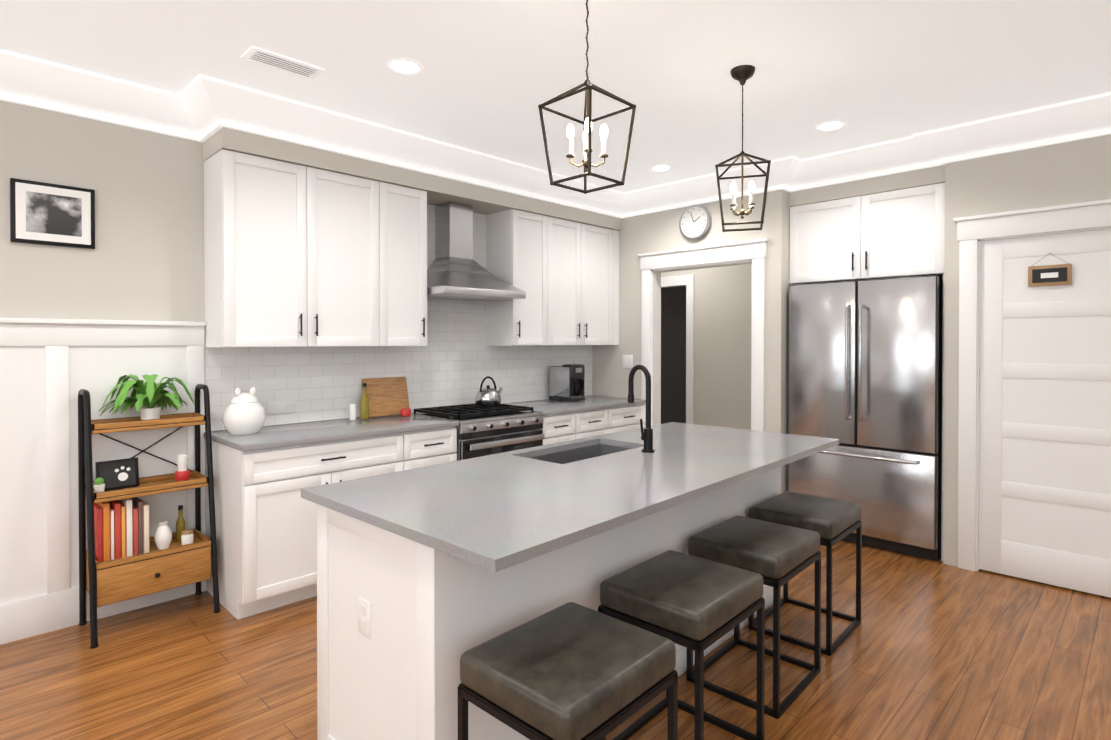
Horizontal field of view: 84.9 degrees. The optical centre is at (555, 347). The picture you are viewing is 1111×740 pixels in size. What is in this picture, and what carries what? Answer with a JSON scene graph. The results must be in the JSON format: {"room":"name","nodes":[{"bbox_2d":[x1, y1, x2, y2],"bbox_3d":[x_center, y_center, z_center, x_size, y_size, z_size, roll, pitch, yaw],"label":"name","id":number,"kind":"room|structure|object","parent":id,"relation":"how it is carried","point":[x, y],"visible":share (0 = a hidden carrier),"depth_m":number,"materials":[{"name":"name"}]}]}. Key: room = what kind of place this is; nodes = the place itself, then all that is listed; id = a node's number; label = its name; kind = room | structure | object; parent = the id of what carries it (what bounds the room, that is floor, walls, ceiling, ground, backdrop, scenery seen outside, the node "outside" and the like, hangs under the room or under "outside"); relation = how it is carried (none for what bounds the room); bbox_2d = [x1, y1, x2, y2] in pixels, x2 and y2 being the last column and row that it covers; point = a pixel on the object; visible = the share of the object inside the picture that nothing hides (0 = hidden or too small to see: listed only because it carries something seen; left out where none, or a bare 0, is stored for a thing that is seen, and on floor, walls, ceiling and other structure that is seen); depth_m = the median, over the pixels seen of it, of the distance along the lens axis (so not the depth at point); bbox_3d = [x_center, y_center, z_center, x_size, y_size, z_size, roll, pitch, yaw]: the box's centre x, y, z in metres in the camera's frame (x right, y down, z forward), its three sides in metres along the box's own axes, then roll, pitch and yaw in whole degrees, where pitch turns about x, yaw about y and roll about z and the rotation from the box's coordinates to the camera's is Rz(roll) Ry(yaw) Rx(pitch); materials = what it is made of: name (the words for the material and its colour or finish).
{"room":"kitchen","nodes":[
{"label":"kitchen","id":0,"kind":"room"},
{"bbox_2d":[0,100,588,533],"bbox_3d":[-2.265,0.019,3.368,0.120,2.780,7.570,1,1,45],"label":"wall","id":1,"kind":"structure","parent":0,"point":[144,260],"depth_m":3.20,"materials":[{"name":"paint"}]},
{"bbox_2d":[10,178,94,248],"bbox_3d":[-2.496,-0.660,3.025,0.024,0.305,0.325,1,1,45],"label":"picture frame","id":2,"kind":"object","parent":1,"relation":"attached to","point":[42,213],"visible":1,"depth_m":3.01,"materials":[{"name":"black metal"}]},
{"bbox_2d":[0,318,205,644],"bbox_3d":[-3.444,0.644,2.065,0.045,1.555,4.050,1,1,45],"label":"wainscoting","id":3,"kind":"structure","parent":1,"relation":"attached to","point":[50,369],"depth_m":3.05,"materials":[{"name":"paint"}]},
{"bbox_2d":[204,149,391,348],"bbox_3d":[-1.563,-0.539,3.742,0.336,1.070,0.986,1,1,45],"label":"upper cabinet","id":4,"kind":"object","parent":1,"relation":"attached to","point":[319,305],"depth_m":3.55,"materials":[{"name":"white paint"}]},
{"bbox_2d":[205,204,591,431],"bbox_3d":[-0.836,-0.243,4.718,0.008,1.680,3.392,1,1,45],"label":"backsplash","id":5,"kind":"structure","parent":1,"relation":"attached to","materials":[{"name":"tile"}]},
{"bbox_2d":[268,400,294,414],"bbox_3d":[-1.720,0.375,3.818,0.007,0.080,0.170,1,1,45],"label":"outlet","id":6,"kind":"object","parent":5,"relation":"attached to","point":[280,407],"depth_m":3.81,"materials":[{"name":"white plastic"}]},
{"bbox_2d":[529,370,535,383],"bbox_3d":[-0.205,0.261,5.349,0.005,0.120,0.080,1,1,45],"label":"outlet","id":7,"kind":"object","parent":5,"relation":"attached to","point":[532,373],"depth_m":5.35,"materials":[{"name":"white plastic"}]},
{"bbox_2d":[392,184,431,348],"bbox_3d":[-1.150,-0.543,4.160,0.336,1.070,0.422,1,1,45],"label":"upper cabinet","id":8,"kind":"object","parent":1,"relation":"attached to","point":[411,213],"depth_m":4.11,"materials":[{"name":"white paint"}]},
{"bbox_2d":[427,201,525,301],"bbox_3d":[-0.665,-0.726,4.529,0.488,0.710,0.756,1,1,45],"label":"range hood","id":9,"kind":"object","parent":1,"relation":"attached to","point":[455,271],"visible":0.79,"depth_m":4.52,"materials":[{"name":"silver metal"}]},
{"bbox_2d":[484,209,555,348],"bbox_3d":[-0.298,-0.551,5.021,0.336,1.070,0.442,1,1,45],"label":"upper cabinet","id":10,"kind":"object","parent":1,"relation":"attached to","point":[520,246],"depth_m":4.90,"materials":[{"name":"white paint"}]},
{"bbox_2d":[556,218,618,348],"bbox_3d":[0.126,-0.555,5.449,0.336,1.070,0.996,1,1,45],"label":"upper cabinet","id":11,"kind":"object","parent":1,"relation":"attached to","point":[587,256],"depth_m":5.38,"materials":[{"name":"white paint"}]},
{"bbox_2d":[202,127,620,230],"bbox_3d":[-0.712,-1.233,4.585,0.360,0.298,3.400,1,1,45],"label":"soffit","id":12,"kind":"structure","parent":0,"point":[479,199],"depth_m":4.02,"materials":[{"name":"paint"}]},
{"bbox_2d":[0,540,1110,739],"bbox_3d":[0.665,1.449,2.333,8.400,0.060,10.200,1,1,45],"label":"floor","id":13,"kind":"structure","parent":0,"point":[928,649],"depth_m":2.66,"materials":[{"name":"brown wood"}]},
{"bbox_2d":[78,384,219,648],"bbox_3d":[-2.108,0.809,3.164,0.362,1.204,0.558,1,1,45],"label":"ladder shelf","id":14,"kind":"object","parent":13,"relation":"on","point":[175,564],"visible":0.98,"depth_m":3.09,"materials":[{"name":"brown wood"}]},
{"bbox_2d":[93,477,104,492],"bbox_3d":[-2.284,0.690,3.042,0.048,0.080,0.048,1,1,45],"label":"potted plant","id":15,"kind":"object","parent":14,"relation":"on","point":[99,485],"visible":0.81,"depth_m":3.03,"materials":[{"name":"white ceramic"}]},
{"bbox_2d":[95,457,138,490],"bbox_3d":[-2.262,0.656,3.139,0.041,0.150,0.180,1,1,45],"label":"framed picture","id":16,"kind":"object","parent":14,"relation":"on","point":[118,474],"visible":0.94,"depth_m":3.13,"materials":[{"name":"black metal"}]},
{"bbox_2d":[94,497,149,562],"bbox_3d":[-2.229,0.915,3.114,0.180,0.290,0.216,1,1,45],"label":"books","id":17,"kind":"object","parent":14,"relation":"on","point":[121,527],"visible":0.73,"depth_m":3.04,"materials":[{"name":"multicoloured paper"}]},
{"bbox_2d":[98,374,194,419],"bbox_3d":[-2.144,0.269,3.214,0.277,0.259,0.424,1,1,45],"label":"fern plant","id":18,"kind":"object","parent":14,"relation":"on","point":[150,393],"visible":0.98,"depth_m":3.18,"materials":[{"name":"green plant"}]},
{"bbox_2d":[154,521,171,549],"bbox_3d":[-2.069,0.992,3.205,0.080,0.135,0.080,1,1,45],"label":"vase","id":19,"kind":"object","parent":14,"relation":"on","point":[163,536],"visible":1,"depth_m":3.18,"materials":[{"name":"white ceramic"}]},
{"bbox_2d":[176,505,184,541],"bbox_3d":[-2.056,0.963,3.332,0.044,0.190,0.044,1,1,45],"label":"bottle","id":20,"kind":"object","parent":14,"relation":"on","point":[180,524],"visible":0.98,"depth_m":3.32,"materials":[{"name":"green glass"}]},
{"bbox_2d":[175,454,189,480],"bbox_3d":[-2.027,0.653,3.301,0.070,0.150,0.072,1,1,45],"label":"candle","id":21,"kind":"object","parent":14,"relation":"on","point":[182,472],"visible":0.92,"depth_m":3.28,"materials":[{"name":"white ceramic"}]},
{"bbox_2d":[181,529,193,545],"bbox_3d":[-1.974,1.021,3.259,0.060,0.075,0.060,1,1,45],"label":"jar","id":22,"kind":"object","parent":14,"relation":"on","point":[187,536],"visible":0.92,"depth_m":3.24,"materials":[{"name":"white ceramic"}]},
{"bbox_2d":[205,433,415,618],"bbox_3d":[-1.458,0.963,3.648,0.636,0.887,0.980,1,1,45],"label":"base cabinet","id":23,"kind":"object","parent":13,"relation":"on","point":[266,533],"depth_m":3.25,"materials":[{"name":"white paint"}]},
{"bbox_2d":[204,414,458,452],"bbox_3d":[-1.336,0.502,3.755,0.657,0.032,1.334,1,1,45],"label":"countertop","id":24,"kind":"structure","parent":23,"relation":"on","point":[307,432],"depth_m":3.57,"materials":[{"name":"grey stone"}]},
{"bbox_2d":[222,387,264,434],"bbox_3d":[-1.766,0.356,3.448,0.198,0.261,0.220,1,1,45],"label":"cookie jar","id":25,"kind":"object","parent":24,"relation":"on","point":[243,413],"visible":1,"depth_m":3.38,"materials":[{"name":"white ceramic"}]},
{"bbox_2d":[349,403,355,419],"bbox_3d":[-1.353,0.426,4.052,0.044,0.110,0.044,1,1,45],"label":"salt shaker","id":26,"kind":"object","parent":24,"relation":"on","point":[352,411],"visible":1,"depth_m":4.03,"materials":[{"name":"white ceramic"}]},
{"bbox_2d":[360,383,368,418],"bbox_3d":[-1.289,0.361,4.101,0.058,0.240,0.060,1,1,45],"label":"oil bottle","id":27,"kind":"object","parent":24,"relation":"on","point":[364,406],"visible":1,"depth_m":4.08,"materials":[{"name":"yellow glass"}]},
{"bbox_2d":[362,377,408,417],"bbox_3d":[-1.193,0.347,4.288,0.072,0.266,0.340,1,1,45],"label":"cutting board","id":28,"kind":"object","parent":24,"relation":"on","point":[387,396],"visible":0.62,"depth_m":4.28,"materials":[{"name":"brown wood"}]},
{"bbox_2d":[400,408,411,415],"bbox_3d":[-1.050,0.452,4.259,0.078,0.055,0.080,1,1,45],"label":"apple","id":29,"kind":"object","parent":24,"relation":"on","point":[405,411],"visible":1,"depth_m":4.23,"materials":[{"name":"red food"}]},
{"bbox_2d":[416,425,458,467],"bbox_3d":[-1.036,0.960,4.075,0.636,0.887,0.461,1,1,45],"label":"base cabinet","id":30,"kind":"object","parent":13,"relation":"on","point":[433,446],"depth_m":3.90,"materials":[{"name":"white paint"}]},
{"bbox_2d":[411,403,543,460],"bbox_3d":[-0.570,0.924,4.479,0.715,0.950,0.756,1,1,45],"label":"range","id":31,"kind":"object","parent":13,"relation":"on","point":[489,430],"visible":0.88,"depth_m":4.26,"materials":[{"name":"silver metal"}]},
{"bbox_2d":[475,376,502,405],"bbox_3d":[-0.506,0.334,4.722,0.200,0.223,0.245,1,1,45],"label":"kettle","id":32,"kind":"object","parent":31,"relation":"on","point":[488,396],"visible":1,"depth_m":4.64,"materials":[{"name":"silver metal"}]},
{"bbox_2d":[317,440,781,739],"bbox_3d":[0.208,0.970,2.796,0.727,0.889,2.370,0,1,43],"label":"kitchen island","id":33,"kind":"object","parent":13,"relation":"on","point":[428,577],"depth_m":1.94,"materials":[{"name":"white paint"}]},
{"bbox_2d":[301,422,838,575],"bbox_3d":[0.308,0.510,2.700,1.030,0.030,2.450,0,1,43],"label":"island countertop","id":34,"kind":"structure","parent":33,"relation":"on","point":[494,513],"depth_m":2.16,"materials":[{"name":"grey stone"}]},
{"bbox_2d":[530,444,633,463],"bbox_3d":[0.136,0.639,2.934,0.340,0.230,0.680,0,1,43],"label":"sink","id":35,"kind":"object","parent":34,"relation":"in","point":[572,453],"depth_m":3.14,"materials":[{"name":"metal"}]},
{"bbox_2d":[628,364,654,452],"bbox_3d":[0.396,0.287,2.892,0.146,0.412,0.096,0,1,43],"label":"faucet","id":36,"kind":"object","parent":34,"relation":"on","point":[647,435],"depth_m":2.87,"materials":[{"name":"black metal"}]},
{"bbox_2d":[543,413,583,444],"bbox_3d":[-0.177,0.952,4.943,0.636,0.887,0.446,1,1,45],"label":"base cabinet","id":37,"kind":"object","parent":13,"relation":"on","point":[561,427],"depth_m":4.73,"materials":[{"name":"white paint"}]},
{"bbox_2d":[504,397,645,416],"bbox_3d":[0.131,0.488,5.237,0.657,0.032,1.304,1,1,45],"label":"countertop","id":38,"kind":"structure","parent":37,"relation":"on","point":[548,407],"depth_m":5.11,"materials":[{"name":"grey stone"}]},
{"bbox_2d":[549,364,584,401],"bbox_3d":[0.104,0.309,5.409,0.282,0.320,0.192,1,1,45],"label":"coffee maker","id":39,"kind":"object","parent":38,"relation":"on","point":[566,382],"visible":1,"depth_m":5.34,"materials":[{"name":"black plastic"}]},
{"bbox_2d":[458,602,677,739],"bbox_3d":[0.039,1.118,1.655,0.414,0.615,0.472,1,1,45],"label":"stool","id":40,"kind":"object","parent":13,"relation":"on","point":[571,671],"visible":1,"depth_m":1.56,"materials":[{"name":"grey leather"}]},
{"bbox_2d":[584,409,615,437],"bbox_3d":[0.078,0.949,5.201,0.636,0.887,0.520,1,1,45],"label":"base cabinet","id":41,"kind":"object","parent":13,"relation":"on","point":[597,421],"depth_m":5.04,"materials":[{"name":"white paint"}]},
{"bbox_2d":[616,405,643,431],"bbox_3d":[0.380,0.947,5.506,0.636,0.887,0.577,1,1,45],"label":"base cabinet","id":42,"kind":"object","parent":13,"relation":"on","point":[628,417],"depth_m":5.32,"materials":[{"name":"white paint"}]},
{"bbox_2d":[598,550,764,739],"bbox_3d":[0.447,1.113,2.138,0.414,0.615,0.472,1,1,45],"label":"stool","id":43,"kind":"object","parent":13,"relation":"on","point":[698,605],"visible":0.9,"depth_m":2.04,"materials":[{"name":"grey leather"}]},
{"bbox_2d":[687,516,820,718],"bbox_3d":[0.858,1.109,2.617,0.414,0.615,0.472,1,1,45],"label":"stool","id":44,"kind":"object","parent":13,"relation":"on","point":[776,556],"visible":0.9,"depth_m":2.51,"materials":[{"name":"grey leather"}]},
{"bbox_2d":[748,491,861,655],"bbox_3d":[1.269,1.105,3.082,0.414,0.615,0.472,1,1,45],"label":"stool","id":45,"kind":"object","parent":13,"relation":"on","point":[831,522],"visible":0.83,"depth_m":2.98,"materials":[{"name":"grey leather"}]},
{"bbox_2d":[788,275,942,560],"bbox_3d":[2.350,0.463,4.510,0.980,1.872,0.821,1,1,45],"label":"fridge","id":46,"kind":"object","parent":13,"relation":"on","point":[865,372],"visible":0.71,"depth_m":4.18,"materials":[{"name":"silver metal"}]},
{"bbox_2d":[0,0,1110,192],"bbox_3d":[0.665,-1.401,2.307,8.400,0.080,10.200,1,1,45],"label":"ceiling","id":47,"kind":"structure","parent":0,"point":[491,77],"depth_m":2.90,"materials":[{"name":"paint"}]},
{"bbox_2d":[241,46,324,79],"bbox_3d":[-1.304,-1.362,2.919,0.150,0.008,0.340,1,1,45],"label":"ceiling vent","id":48,"kind":"object","parent":47,"relation":"in","point":[276,61],"visible":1,"depth_m":2.91,"materials":[{"name":"metal"}]},
{"bbox_2d":[386,58,423,74],"bbox_3d":[-0.732,-1.365,2.957,0.180,0.004,0.180,1,1,45],"label":"recessed light","id":49,"kind":"object","parent":47,"relation":"in","point":[404,66],"visible":1,"depth_m":2.95,"materials":[{"name":"paint"}]},
{"bbox_2d":[538,0,635,193],"bbox_3d":[0.114,-0.970,2.180,0.256,0.777,0.254,1,1,45],"label":"pendant light","id":50,"kind":"object","parent":47,"relation":"hanging from","point":[587,164],"visible":1,"depth_m":2.18,"materials":[{"name":"brown metal"}]},
{"bbox_2d":[650,164,672,170],"bbox_3d":[0.815,-1.380,4.677,0.180,0.004,0.180,1,1,45],"label":"recessed light","id":51,"kind":"object","parent":47,"relation":"in","point":[663,167],"visible":1,"depth_m":4.66,"materials":[{"name":"paint"}]},
{"bbox_2d":[715,65,770,231],"bbox_3d":[0.923,-0.978,2.998,0.252,0.776,0.254,0,1,17],"label":"pendant light","id":52,"kind":"object","parent":47,"relation":"hanging from","point":[741,74],"visible":1,"depth_m":2.96,"materials":[{"name":"brown metal"}]},
{"bbox_2d":[815,120,846,130],"bbox_3d":[1.707,-1.372,3.766,0.180,0.004,0.180,1,1,45],"label":"recessed light","id":53,"kind":"object","parent":47,"relation":"in","point":[831,125],"visible":1,"depth_m":3.76,"materials":[{"name":"paint"}]},
{"bbox_2d":[592,190,789,492],"bbox_3d":[1.073,0.002,5.306,1.900,2.780,0.120,1,1,45],"label":"wall","id":54,"kind":"structure","parent":0,"point":[657,231],"depth_m":4.95,"materials":[{"name":"paint"}]},
{"bbox_2d":[622,355,632,367],"bbox_3d":[0.665,0.129,5.619,0.120,0.120,0.009,1,1,45],"label":"switch plate","id":55,"kind":"object","parent":54,"relation":"attached to","point":[627,361],"visible":0.98,"depth_m":5.62,"materials":[{"name":"white plastic"}]},
{"bbox_2d":[679,205,710,239],"bbox_3d":[1.166,-1.046,5.091,0.290,0.290,0.037,1,1,45],"label":"wall clock","id":56,"kind":"object","parent":54,"relation":"attached to","point":[695,222],"visible":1,"depth_m":5.07,"materials":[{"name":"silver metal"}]},
{"bbox_2d":[638,238,768,430],"bbox_3d":[1.232,0.277,5.127,1.220,2.232,0.165,1,1,45],"label":"trim","id":57,"kind":"structure","parent":54,"relation":"attached to","point":[752,253],"depth_m":5.07,"materials":[{"name":"paint"}]},
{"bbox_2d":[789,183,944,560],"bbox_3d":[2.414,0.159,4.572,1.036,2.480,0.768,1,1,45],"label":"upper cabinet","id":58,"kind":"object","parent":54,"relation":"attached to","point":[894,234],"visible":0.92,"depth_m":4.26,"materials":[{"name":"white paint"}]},
{"bbox_2d":[661,264,750,429],"bbox_3d":[1.540,-0.010,6.588,2.840,2.780,0.100,1,1,45],"label":"wall","id":59,"kind":"structure","parent":0,"point":[722,346],"depth_m":6.39,"materials":[{"name":"paint"}]},
{"bbox_2d":[661,274,693,423],"bbox_3d":[1.118,0.292,6.925,1.050,2.170,0.018,1,1,45],"label":"door frame","id":60,"kind":"structure","parent":59,"relation":"attached to","point":[686,280],"depth_m":6.58,"materials":[{"name":"paint"}]},
{"bbox_2d":[789,165,944,206],"bbox_3d":[2.428,-1.233,4.573,1.038,0.298,0.740,1,1,45],"label":"wall","id":61,"kind":"structure","parent":0,"point":[911,179],"depth_m":4.27,"materials":[{"name":"paint"}]},
{"bbox_2d":[0,49,1110,218],"bbox_3d":[0.255,-1.253,0.870,6.960,0.190,7.580,1,1,45],"label":"crown molding","id":62,"kind":"structure","parent":61,"relation":"attached to","point":[201,108],"depth_m":3.65,"materials":[{"name":"paint"}]},
{"bbox_2d":[943,134,1110,566],"bbox_3d":[3.987,0.027,2.564,4.020,2.780,0.120,1,1,45],"label":"wall","id":63,"kind":"structure","parent":0,"point":[1077,171],"depth_m":3.76,"materials":[{"name":"paint"}]},
{"bbox_2d":[953,199,1110,571],"bbox_3d":[2.932,0.294,3.533,1.050,2.227,0.090,1,1,45],"label":"door frame","id":64,"kind":"structure","parent":63,"relation":"attached to","point":[973,232],"depth_m":3.81,"materials":[{"name":"paint"}]},
{"bbox_2d":[978,229,1110,597],"bbox_3d":[2.922,0.367,3.523,0.780,2.058,0.118,1,1,45],"label":"pantry door","id":65,"kind":"structure","parent":63,"relation":"in","point":[1045,443],"depth_m":3.58,"materials":[{"name":"paint"}]},
{"bbox_2d":[1028,253,1071,286],"bbox_3d":[2.895,-0.459,3.560,0.200,0.194,0.016,1,1,45],"label":"sign","id":66,"kind":"object","parent":65,"relation":"attached to","point":[1052,275],"visible":1,"depth_m":3.55,"materials":[{"name":"brown wood"}]}
]}

